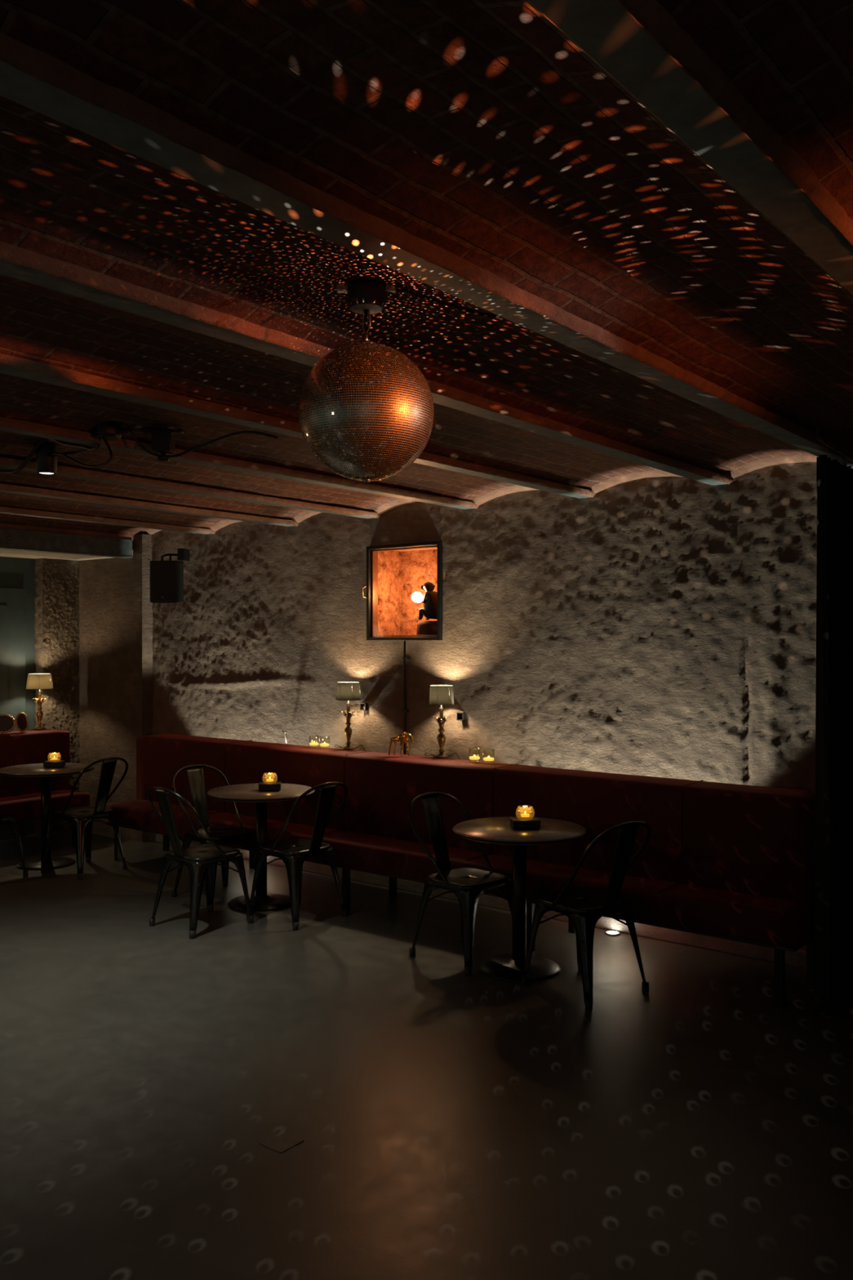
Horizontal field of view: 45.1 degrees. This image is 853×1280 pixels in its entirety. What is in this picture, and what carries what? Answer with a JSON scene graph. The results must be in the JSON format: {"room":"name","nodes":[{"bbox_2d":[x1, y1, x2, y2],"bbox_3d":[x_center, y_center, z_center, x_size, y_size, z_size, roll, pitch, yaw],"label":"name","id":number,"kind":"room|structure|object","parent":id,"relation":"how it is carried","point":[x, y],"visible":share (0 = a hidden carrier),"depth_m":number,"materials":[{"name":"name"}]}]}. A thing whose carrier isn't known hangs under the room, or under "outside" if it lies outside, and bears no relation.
{"room":"entertainment venue","nodes":[
{"label":"entertainment venue","id":0,"kind":"room"},
{"bbox_2d":[0,556,35,835],"bbox_3d":[-6.224,0.495,5.846,0.050,2.500,8.720,0,0,38],"label":"wall","id":1,"kind":"structure","parent":0,"point":[15,572],"depth_m":9.20,"materials":[{"name":"grey paint"}]},
{"bbox_2d":[0,587,26,840],"bbox_3d":[-4.125,0.645,8.438,0.055,2.200,1.790,0,0,38],"label":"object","id":2,"kind":"structure","parent":1,"relation":"in","point":[12,601],"depth_m":9.03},
{"bbox_2d":[33,558,79,835],"bbox_3d":[-3.360,0.505,9.344,0.161,2.480,0.380,0,0,38],"label":"wall","id":3,"kind":"structure","parent":0,"point":[56,595],"depth_m":9.29,"materials":[{"name":"paint"}]},
{"bbox_2d":[0,549,133,560],"bbox_3d":[-5.739,-0.757,5.720,1.010,0.055,9.120,0,0,38],"label":"ceiling","id":4,"kind":"structure","parent":0,"point":[3,553],"depth_m":8.88,"materials":[{"name":"paint"}]},
{"bbox_2d":[78,533,153,841],"bbox_3d":[-2.786,0.415,9.213,0.946,2.660,0.138,0,0,38],"label":"pillar","id":5,"kind":"structure","parent":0,"point":[116,677],"depth_m":9.11,"materials":[{"name":"paint"}]},
{"bbox_2d":[0,523,133,540],"bbox_3d":[-5.369,-0.962,5.429,0.090,0.186,9.120,0,0,38],"label":"trim","id":6,"kind":"structure","parent":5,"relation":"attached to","point":[2,525],"depth_m":8.44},
{"bbox_2d":[372,549,401,637],"bbox_3d":[-0.281,-0.335,7.537,0.026,0.650,0.350,0,0,38],"label":"wall","id":7,"kind":"structure","parent":0,"point":[389,577],"depth_m":7.56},
{"bbox_2d":[382,545,444,579],"bbox_3d":[-0.026,-0.335,7.341,0.669,0.710,0.358,0,0,38],"label":"lining","id":8,"kind":"object","parent":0,"point":[428,545],"visible":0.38,"depth_m":7.45,"materials":[{"name":"paint"}]},
{"bbox_2d":[362,541,443,639],"bbox_3d":[-0.161,-0.335,7.205,0.676,0.674,0.119,0,0,38],"label":"frame","id":9,"kind":"object","parent":8,"relation":"attached to","point":[371,586],"visible":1,"depth_m":7.31,"materials":[{"name":"black metal"}]},
{"bbox_2d":[416,620,437,635],"bbox_3d":[0.032,-0.073,7.256,0.206,0.126,0.206,0,0,38],"label":"stone pedestal","id":10,"kind":"object","parent":8,"relation":"in","point":[424,628],"visible":0.44,"depth_m":7.17,"materials":[{"name":"brown stone"}]},
{"bbox_2d":[411,582,437,620],"bbox_3d":[0.006,-0.275,7.276,0.269,0.270,0.146,0,0,38],"label":"lamp","id":11,"kind":"object","parent":10,"relation":"on","point":[429,600],"visible":0.85,"depth_m":7.21,"materials":[{"name":"black plastic"}]},
{"bbox_2d":[400,549,437,635],"bbox_3d":[0.055,-0.335,7.469,0.639,0.650,0.026,0,0,38],"label":"wall","id":12,"kind":"structure","parent":0,"point":[418,567],"depth_m":7.59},
{"bbox_2d":[0,831,852,1279],"bbox_3d":[-1.559,1.805,2.874,12.400,0.120,9.800,0,0,38],"label":"floor","id":13,"kind":"structure","parent":0,"point":[451,1124],"depth_m":3.97,"materials":[{"name":"concrete"}]},
{"bbox_2d":[0,812,28,876],"bbox_3d":[-3.270,1.307,7.494,0.449,0.875,0.542,0,0,35],"label":"metal chair","id":14,"kind":"object","parent":13,"relation":"on","point":[9,820],"visible":1,"depth_m":7.55,"materials":[{"name":"black metal"}]},
{"bbox_2d":[0,728,89,846],"bbox_3d":[-3.899,1.260,7.925,0.603,0.969,2.600,0,0,38],"label":"banquette","id":15,"kind":"object","parent":13,"relation":"on","point":[20,797],"visible":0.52,"depth_m":8.60,"materials":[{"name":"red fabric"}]},
{"bbox_2d":[0,714,15,733],"bbox_3d":[-3.523,0.698,8.564,0.191,0.164,0.039,0,0,-12],"label":"picture","id":16,"kind":"object","parent":15,"relation":"on","point":[7,723],"visible":1,"depth_m":8.57,"materials":[{"name":"gold metal"}]},
{"bbox_2d":[15,712,28,732],"bbox_3d":[-3.417,0.695,8.685,0.109,0.163,0.054,0,0,-34],"label":"picture","id":17,"kind":"object","parent":15,"relation":"on","point":[21,719],"visible":1,"depth_m":8.68,"materials":[{"name":"gold metal"}]},
{"bbox_2d":[26,673,53,729],"bbox_3d":[-3.375,0.536,8.969,0.228,0.482,0.228,0,0,32],"label":"table lamp","id":18,"kind":"object","parent":15,"relation":"on","point":[39,682],"visible":1,"depth_m":8.91,"materials":[{"name":"gold metal"}]},
{"bbox_2d":[0,762,93,870],"bbox_3d":[-2.963,1.371,8.004,0.714,0.748,0.714,0,0,4],"label":"round table","id":19,"kind":"object","parent":13,"relation":"on","point":[36,770],"visible":0.83,"depth_m":7.97,"materials":[{"name":"black metal"}]},
{"bbox_2d":[43,760,65,768],"bbox_3d":[-2.910,0.972,8.038,0.144,0.050,0.104,0,0,-6],"label":"holder","id":20,"kind":"object","parent":19,"relation":"on","point":[60,763],"visible":1,"depth_m":7.99,"materials":[{"name":"wood"}]},
{"bbox_2d":[48,752,60,761],"bbox_3d":[-2.910,0.914,8.038,0.100,0.066,0.102,0,0,14],"label":"votive candle","id":21,"kind":"object","parent":20,"relation":"on","point":[54,757],"visible":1,"depth_m":8.03,"materials":[{"name":"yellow glass"}]},
{"bbox_2d":[40,756,128,879],"bbox_3d":[-2.562,1.307,7.770,0.542,0.875,0.449,0,0,34],"label":"metal chair","id":22,"kind":"object","parent":13,"relation":"on","point":[82,819],"visible":1,"depth_m":7.68,"materials":[{"name":"black metal"}]},
{"bbox_2d":[146,786,253,938],"bbox_3d":[-1.403,1.307,6.285,0.449,0.875,0.542,0,0,41],"label":"metal chair","id":23,"kind":"object","parent":13,"relation":"on","point":[201,860],"visible":1,"depth_m":6.18,"materials":[{"name":"black metal"}]},
{"bbox_2d":[171,764,255,897],"bbox_3d":[-1.442,1.307,7.009,0.449,0.875,0.542,0,0,-45],"label":"metal chair","id":24,"kind":"object","parent":13,"relation":"on","point":[224,835],"visible":0.77,"depth_m":7.05,"materials":[{"name":"black metal"}]},
{"bbox_2d":[206,782,315,911],"bbox_3d":[-1.096,1.371,6.819,0.714,0.748,0.714,0,0,38],"label":"round table","id":25,"kind":"object","parent":13,"relation":"on","point":[263,900],"visible":0.88,"depth_m":6.77,"materials":[{"name":"metal"}]},
{"bbox_2d":[258,782,280,791],"bbox_3d":[-1.038,0.972,6.812,0.144,0.050,0.104,0,0,-6],"label":"holder","id":26,"kind":"object","parent":25,"relation":"on","point":[263,787],"visible":0.99,"depth_m":6.76,"materials":[{"name":"wood"}]},
{"bbox_2d":[264,772,276,783],"bbox_3d":[-1.038,0.914,6.812,0.102,0.066,0.100,0,0,38],"label":"votive candle","id":27,"kind":"object","parent":26,"relation":"on","point":[269,780],"visible":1,"depth_m":6.80,"materials":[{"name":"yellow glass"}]},
{"bbox_2d":[258,1130,303,1152],"bbox_3d":[-0.503,1.744,3.572,0.110,0.003,0.110,0,0,38],"label":"floor hatch","id":28,"kind":"object","parent":13,"relation":"on","point":[282,1141],"visible":1,"depth_m":3.57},
{"bbox_2d":[246,781,347,930],"bbox_3d":[-0.791,1.307,6.462,0.542,0.875,0.449,0,0,41],"label":"metal chair","id":29,"kind":"object","parent":13,"relation":"on","point":[293,852],"visible":0.96,"depth_m":6.34,"materials":[{"name":"black metal"}]},
{"bbox_2d":[105,733,815,1007],"bbox_3d":[-0.235,1.260,6.726,5.470,0.969,0.603,0,0,38],"label":"banquette","id":30,"kind":"object","parent":13,"relation":"on","point":[735,862],"visible":0.65,"depth_m":5.91,"materials":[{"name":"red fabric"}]},
{"bbox_2d":[308,735,319,747],"bbox_3d":[-0.812,0.733,7.423,0.076,0.088,0.076,0,0,38],"label":"candle","id":31,"kind":"object","parent":30,"relation":"on","point":[313,743],"visible":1,"depth_m":7.40,"materials":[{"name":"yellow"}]},
{"bbox_2d":[319,736,329,748],"bbox_3d":[-0.729,0.733,7.357,0.076,0.088,0.076,0,0,-19],"label":"glass","id":32,"kind":"object","parent":30,"relation":"on","point":[324,744],"visible":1,"depth_m":7.33,"materials":[{"name":"black"}]},
{"bbox_2d":[335,681,360,750],"bbox_3d":[-0.557,0.539,7.324,0.180,0.476,0.180,0,0,27],"label":"table lamp","id":33,"kind":"object","parent":30,"relation":"on","point":[345,691],"visible":1,"depth_m":7.28,"materials":[{"name":"brown metal"}]},
{"bbox_2d":[333,744,365,751],"bbox_3d":[-0.556,0.770,7.330,0.263,0.056,0.050,0,0,26],"label":"lamp cord","id":34,"kind":"object","parent":30,"relation":"on","point":[335,744],"visible":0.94,"depth_m":7.33,"materials":[{"name":"black plastic"}]},
{"bbox_2d":[388,731,413,755],"bbox_3d":[-0.167,0.690,6.842,0.182,0.160,0.083,0,0,30],"label":"animal figurine","id":35,"kind":"object","parent":30,"relation":"on","point":[403,737],"visible":1,"depth_m":6.83,"materials":[{"name":"gold metal"}]},
{"bbox_2d":[428,684,453,758],"bbox_3d":[0.099,0.539,6.810,0.170,0.476,0.170,0,0,9],"label":"table lamp","id":36,"kind":"object","parent":30,"relation":"on","point":[439,695],"visible":1,"depth_m":6.77,"materials":[{"name":"brown metal"}]},
{"bbox_2d":[424,752,459,759],"bbox_3d":[0.097,0.770,6.818,0.263,0.056,0.050,0,0,26],"label":"lamp cord","id":37,"kind":"object","parent":30,"relation":"on","point":[425,753],"visible":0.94,"depth_m":6.82,"materials":[{"name":"black plastic"}]},
{"bbox_2d":[468,747,480,762],"bbox_3d":[0.306,0.733,6.546,0.076,0.088,0.076,0,0,13],"label":"glass","id":38,"kind":"object","parent":30,"relation":"on","point":[472,757],"visible":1,"depth_m":6.53,"materials":[{"name":"black"}]},
{"bbox_2d":[482,748,494,764],"bbox_3d":[0.393,0.733,6.478,0.076,0.088,0.076,0,0,-44],"label":"glass","id":39,"kind":"object","parent":30,"relation":"on","point":[488,758],"visible":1,"depth_m":6.46,"materials":[{"name":"black"}]},
{"bbox_2d":[408,791,512,976],"bbox_3d":[0.195,1.307,5.677,0.449,0.875,0.542,0,0,-43],"label":"metal chair","id":40,"kind":"object","parent":13,"relation":"on","point":[468,884],"visible":0.91,"depth_m":5.62,"materials":[{"name":"black metal"}]},
{"bbox_2d":[452,816,587,982],"bbox_3d":[0.493,1.371,5.459,0.714,0.748,0.714,0,0,21],"label":"round table","id":41,"kind":"object","parent":13,"relation":"on","point":[495,830],"visible":0.92,"depth_m":5.42,"materials":[{"name":"black metal"}]},
{"bbox_2d":[510,817,540,829],"bbox_3d":[0.523,0.972,5.448,0.144,0.050,0.104,0,0,-6],"label":"holder","id":42,"kind":"object","parent":41,"relation":"on","point":[523,823],"visible":1,"depth_m":5.40,"materials":[{"name":"wood"}]},
{"bbox_2d":[515,805,534,818],"bbox_3d":[0.523,0.914,5.448,0.102,0.066,0.100,0,0,-19],"label":"votive candle","id":43,"kind":"object","parent":42,"relation":"on","point":[524,815],"visible":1,"depth_m":5.44,"materials":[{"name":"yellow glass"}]},
{"bbox_2d":[521,821,651,1010],"bbox_3d":[0.816,1.307,5.127,0.449,0.875,0.542,0,0,-38],"label":"metal chair","id":44,"kind":"object","parent":13,"relation":"on","point":[584,906],"visible":1,"depth_m":5.00,"materials":[{"name":"black metal"}]},
{"bbox_2d":[604,930,620,935],"bbox_3d":[1.105,1.740,6.110,0.096,0.008,0.096,0,0,38],"label":"uplight","id":45,"kind":"object","parent":13,"relation":"on","point":[606,932],"visible":1,"depth_m":6.10,"materials":[{"name":"silver metal"}]},
{"bbox_2d":[0,0,852,535],"bbox_3d":[-1.618,-1.001,2.564,9.515,0.224,9.249,0,0,38],"label":"ceiling","id":46,"kind":"structure","parent":0,"point":[478,131],"depth_m":2.44,"materials":[{"name":"brick"}]},
{"bbox_2d":[35,441,57,475],"bbox_3d":[-1.885,-0.901,5.100,0.100,0.157,0.100,0,0,38],"label":"spotlight","id":47,"kind":"object","parent":46,"relation":"in","point":[46,464],"visible":0.94,"depth_m":5.06,"materials":[{"name":"black metal"}]},
{"bbox_2d":[0,437,101,474],"bbox_3d":[-2.027,-0.912,5.081,1.581,0.148,0.105,0,0,39],"label":"cable","id":48,"kind":"object","parent":46,"relation":"attached to","point":[42,440],"visible":0.79,"depth_m":4.99,"materials":[{"name":"black plastic"}]},
{"bbox_2d":[0,528,133,558],"bbox_3d":[-5.376,-0.791,5.391,0.096,0.156,9.050,0,0,38],"label":"lintel","id":49,"kind":"object","parent":46,"relation":"attached to","point":[10,539],"visible":1,"depth_m":8.41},
{"bbox_2d":[0,506,215,534],"bbox_3d":[-4.600,-0.897,4.897,0.147,0.056,9.230,0,0,38],"label":"steel beam","id":50,"kind":"structure","parent":46,"relation":"attached to","point":[6,510],"depth_m":7.62,"materials":[{"name":"metal"}]},
{"bbox_2d":[92,421,128,440],"bbox_3d":[-1.408,-0.932,4.536,0.151,0.095,0.143,0,0,38],"label":"junction box","id":51,"kind":"object","parent":46,"relation":"attached to","point":[109,430],"visible":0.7,"depth_m":4.47,"materials":[{"name":"black plastic"}]},
{"bbox_2d":[48,437,112,467],"bbox_3d":[-1.611,-0.844,4.752,0.046,0.164,0.796,0,0,-38],"label":"cable","id":52,"kind":"object","parent":51,"relation":"hanging from","point":[53,454],"visible":1,"depth_m":4.67,"materials":[{"name":"black plastic"}]},
{"bbox_2d":[0,483,298,526],"bbox_3d":[-3.839,-0.897,4.300,0.152,0.056,9.230,0,0,38],"label":"steel beam","id":53,"kind":"structure","parent":46,"relation":"attached to","point":[6,488],"depth_m":6.73,"materials":[{"name":"metal"}]},
{"bbox_2d":[142,424,184,462],"bbox_3d":[-1.189,-0.895,4.643,0.180,0.176,0.088,0,0,0],"label":"ceiling fixture","id":54,"kind":"object","parent":46,"relation":"attached to","point":[162,437],"visible":0.94,"depth_m":4.60,"materials":[{"name":"black plastic"}]},
{"bbox_2d":[0,457,380,518],"bbox_3d":[-3.195,-0.897,3.795,0.148,0.056,9.230,0,0,38],"label":"steel beam","id":55,"kind":"structure","parent":46,"relation":"attached to","point":[8,463],"depth_m":6.00,"materials":[{"name":"metal"}]},
{"bbox_2d":[127,426,277,457],"bbox_3d":[-0.957,-0.888,4.551,0.713,0.117,0.194,0,0,14],"label":"cable","id":56,"kind":"object","parent":46,"relation":"attached to","point":[139,443],"visible":0.91,"depth_m":4.56,"materials":[{"name":"black plastic"}]},
{"bbox_2d":[0,417,479,509],"bbox_3d":[-2.519,-0.897,3.265,0.147,0.055,9.230,0,0,38],"label":"steel beam","id":57,"kind":"structure","parent":46,"relation":"attached to","point":[7,424],"depth_m":5.18,"materials":[{"name":"metal"}]},
{"bbox_2d":[0,353,595,498],"bbox_3d":[-1.834,-0.897,2.728,0.147,0.056,9.230,0,0,38],"label":"steel beam","id":58,"kind":"structure","parent":46,"relation":"attached to","point":[9,365],"depth_m":3.91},
{"bbox_2d":[336,277,395,322],"bbox_3d":[-0.167,-0.940,2.850,0.141,0.118,0.118,0,0,38],"label":"motor","id":59,"kind":"object","parent":46,"relation":"attached to","point":[364,294],"visible":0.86,"depth_m":2.82,"materials":[{"name":"black plastic"}]},
{"bbox_2d":[297,308,434,481],"bbox_3d":[-0.167,-0.686,2.850,0.376,0.497,0.376,0,0,-27],"label":"ball","id":60,"kind":"object","parent":59,"relation":"hanging from","point":[366,411],"visible":1,"depth_m":2.71,"materials":[{"name":"silver metal"}]},
{"bbox_2d":[0,240,733,485],"bbox_3d":[-1.155,-0.897,2.196,0.152,0.057,9.230,0,0,38],"label":"steel beam","id":61,"kind":"structure","parent":46,"relation":"attached to","point":[15,262],"depth_m":2.94,"materials":[{"name":"metal"}]},
{"bbox_2d":[0,32,852,468],"bbox_3d":[-0.559,-0.897,1.728,0.148,0.057,9.230,0,0,38],"label":"steel beam","id":62,"kind":"structure","parent":46,"relation":"attached to","point":[30,77],"depth_m":2.12,"materials":[{"name":"metal"}]},
{"bbox_2d":[814,426,852,465],"bbox_3d":[1.983,-0.885,4.850,0.018,0.140,0.920,0,0,38],"label":"curtain rod","id":63,"kind":"object","parent":62,"relation":"attached to","point":[817,436],"visible":0.95,"depth_m":4.66,"materials":[{"name":"metal"}]},
{"bbox_2d":[813,454,852,1013],"bbox_3d":[2.023,0.441,5.012,0.102,2.592,0.672,0,0,38],"label":"curtain","id":64,"kind":"object","parent":63,"relation":"hanging from","point":[833,818],"visible":1,"depth_m":4.86,"materials":[{"name":"fabric"}]},
{"bbox_2d":[385,288,503,318],"bbox_3d":[0.121,-0.946,2.935,0.507,0.066,0.032,0,0,-18],"label":"cable","id":65,"kind":"object","parent":46,"relation":"attached to","point":[397,291],"visible":0.77,"depth_m":2.92,"materials":[{"name":"black plastic"}]},
{"bbox_2d":[524,0,852,295],"bbox_3d":[0.071,-0.897,1.234,0.148,0.056,9.230,0,0,38],"label":"steel beam","id":66,"kind":"structure","parent":46,"relation":"attached to","point":[639,45],"depth_m":1.71,"materials":[{"name":"grey metal"}]},
{"bbox_2d":[151,462,817,950],"bbox_3d":[1.779,0.358,5.680,10.610,2.774,0.053,0,0,38],"label":"wall","id":67,"kind":"structure","parent":0,"point":[665,627],"depth_m":6.51,"materials":[{"name":"paint"}]},
{"bbox_2d":[150,548,189,603],"bbox_3d":[-2.127,-0.530,8.507,0.265,0.450,0.230,0,0,6],"label":"loudspeaker","id":68,"kind":"object","parent":67,"relation":"attached to","point":[166,577],"visible":1,"depth_m":8.40,"materials":[{"name":"black plastic"}]},
{"bbox_2d":[151,562,174,599],"bbox_3d":[-2.156,-0.477,8.402,0.200,0.305,0.007,0,0,6],"label":"grille","id":69,"kind":"object","parent":68,"relation":"attached to","point":[162,574],"depth_m":8.40,"materials":[{"name":"black metal"}]},
{"bbox_2d":[281,730,287,742],"bbox_3d":[-1.085,0.743,7.898,0.049,0.096,0.041,0,0,38],"label":"wall hook","id":70,"kind":"object","parent":67,"relation":"attached to","point":[285,731],"visible":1,"depth_m":7.90,"materials":[{"name":"silver metal"}]},
{"bbox_2d":[360,702,367,710],"bbox_3d":[-0.431,0.480,7.421,0.052,0.052,0.092,0,0,38],"label":"box","id":71,"kind":"object","parent":67,"relation":"attached to","point":[361,704],"visible":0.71,"depth_m":7.39,"materials":[{"name":"black plastic"}]},
{"bbox_2d":[402,640,410,754],"bbox_3d":[-0.139,0.425,7.166,0.042,0.840,0.043,0,0,38],"label":"conduit","id":72,"kind":"object","parent":67,"relation":"attached to","point":[404,657],"visible":0.94,"depth_m":7.16,"materials":[{"name":"black plastic"}]},
{"bbox_2d":[457,711,466,720],"bbox_3d":[0.251,0.510,6.886,0.052,0.052,0.092,0,0,38],"label":"box","id":73,"kind":"object","parent":67,"relation":"attached to","point":[459,717],"visible":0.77,"depth_m":6.86,"materials":[{"name":"black plastic"}]},
{"bbox_2d":[148,831,806,968],"bbox_3d":[1.779,1.702,5.680,10.610,0.085,0.065,0,0,38],"label":"baseboard","id":74,"kind":"structure","parent":67,"relation":"attached to","point":[798,957],"depth_m":6.14,"materials":[{"name":"concrete"}]},
{"bbox_2d":[146,454,817,534],"bbox_3d":[0.209,-0.940,6.883,6.655,0.118,0.090,0,0,38],"label":"trim","id":75,"kind":"structure","parent":67,"relation":"attached to","point":[757,464],"depth_m":6.18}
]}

